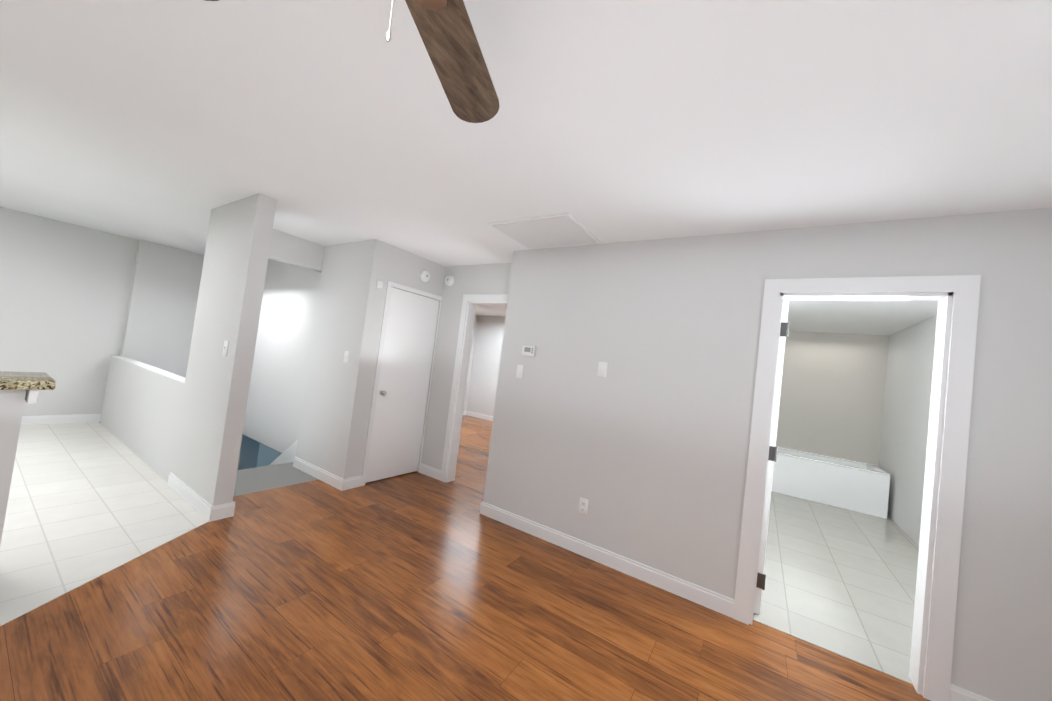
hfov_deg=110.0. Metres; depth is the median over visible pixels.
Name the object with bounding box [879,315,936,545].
wall
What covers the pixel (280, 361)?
wall
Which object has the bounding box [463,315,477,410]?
wall
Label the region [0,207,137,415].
wall
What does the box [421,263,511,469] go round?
wall
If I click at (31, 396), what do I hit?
bracket
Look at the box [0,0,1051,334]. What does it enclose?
ceiling
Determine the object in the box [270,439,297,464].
trim
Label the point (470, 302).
door frame
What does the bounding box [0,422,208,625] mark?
floor
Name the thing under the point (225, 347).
light switch
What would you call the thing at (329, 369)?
wall
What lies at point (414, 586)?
floor
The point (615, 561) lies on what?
baseboard
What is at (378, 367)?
trim
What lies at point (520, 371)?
light switch
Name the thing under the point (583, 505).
outlet
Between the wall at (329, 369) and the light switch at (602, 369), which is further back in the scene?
the wall at (329, 369)
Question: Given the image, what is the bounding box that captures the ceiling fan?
[206,0,498,122]
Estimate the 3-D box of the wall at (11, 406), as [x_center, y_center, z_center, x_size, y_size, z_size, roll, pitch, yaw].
[-2.669,0.598,0.872,0.120,1.050,1.666,5,-2,33]
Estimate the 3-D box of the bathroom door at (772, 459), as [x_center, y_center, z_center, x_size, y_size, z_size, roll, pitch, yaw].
[1.723,0.689,2.683,0.160,2.014,0.738,5,-2,33]
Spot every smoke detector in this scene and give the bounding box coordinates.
[420,270,429,281]
[445,275,453,285]
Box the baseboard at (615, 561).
[21,411,992,700]
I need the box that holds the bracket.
[25,390,38,403]
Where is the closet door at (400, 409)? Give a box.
[365,287,438,482]
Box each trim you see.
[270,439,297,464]
[361,281,441,485]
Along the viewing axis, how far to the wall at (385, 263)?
3.64 m
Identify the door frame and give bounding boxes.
[440,294,507,481]
[733,275,980,700]
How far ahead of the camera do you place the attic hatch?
2.83 m
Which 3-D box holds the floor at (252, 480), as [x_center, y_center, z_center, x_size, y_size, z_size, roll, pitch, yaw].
[-2.571,1.263,3.588,0.680,0.050,0.998,5,-2,33]
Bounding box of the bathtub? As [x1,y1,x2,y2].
[771,446,890,518]
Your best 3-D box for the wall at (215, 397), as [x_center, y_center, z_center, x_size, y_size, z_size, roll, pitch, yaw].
[-3.855,1.172,3.748,3.782,5.040,0.120,5,-2,33]
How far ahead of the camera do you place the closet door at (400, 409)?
4.03 m
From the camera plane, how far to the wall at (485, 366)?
8.77 m
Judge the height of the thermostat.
0.090 m
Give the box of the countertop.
[0,371,55,389]
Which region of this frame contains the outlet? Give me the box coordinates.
[578,497,588,514]
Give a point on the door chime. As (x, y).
(379, 284)
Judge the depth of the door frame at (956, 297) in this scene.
1.90 m
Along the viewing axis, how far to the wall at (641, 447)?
2.43 m
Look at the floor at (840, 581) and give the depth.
2.87 m
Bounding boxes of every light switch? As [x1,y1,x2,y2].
[222,340,228,355]
[344,351,349,362]
[516,364,523,377]
[597,362,607,376]
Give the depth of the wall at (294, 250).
3.86 m
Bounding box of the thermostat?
[522,345,535,356]
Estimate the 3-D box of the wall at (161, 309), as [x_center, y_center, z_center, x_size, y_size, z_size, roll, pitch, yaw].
[-5.051,1.097,5.606,0.240,5.040,1.750,5,-2,33]
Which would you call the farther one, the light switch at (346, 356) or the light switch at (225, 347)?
the light switch at (346, 356)
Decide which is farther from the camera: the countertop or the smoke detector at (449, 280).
the smoke detector at (449, 280)
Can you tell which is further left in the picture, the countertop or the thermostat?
the countertop
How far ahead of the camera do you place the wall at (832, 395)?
5.62 m
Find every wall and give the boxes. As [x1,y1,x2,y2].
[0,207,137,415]
[0,390,25,544]
[100,193,276,505]
[120,240,259,469]
[243,258,320,452]
[268,229,324,272]
[296,240,368,475]
[337,239,444,478]
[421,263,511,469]
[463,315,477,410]
[467,316,504,415]
[483,207,1051,700]
[776,331,888,466]
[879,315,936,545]
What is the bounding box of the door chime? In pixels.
[376,280,382,288]
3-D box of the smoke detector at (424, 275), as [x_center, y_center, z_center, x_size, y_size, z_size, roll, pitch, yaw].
[-1.123,-0.837,4.135,0.042,0.132,0.132,5,-2,33]
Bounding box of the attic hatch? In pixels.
[488,212,601,248]
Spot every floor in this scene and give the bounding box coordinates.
[0,415,929,700]
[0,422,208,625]
[234,462,318,495]
[753,491,918,684]
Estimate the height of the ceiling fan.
0.481 m
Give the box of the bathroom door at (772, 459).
[754,300,788,614]

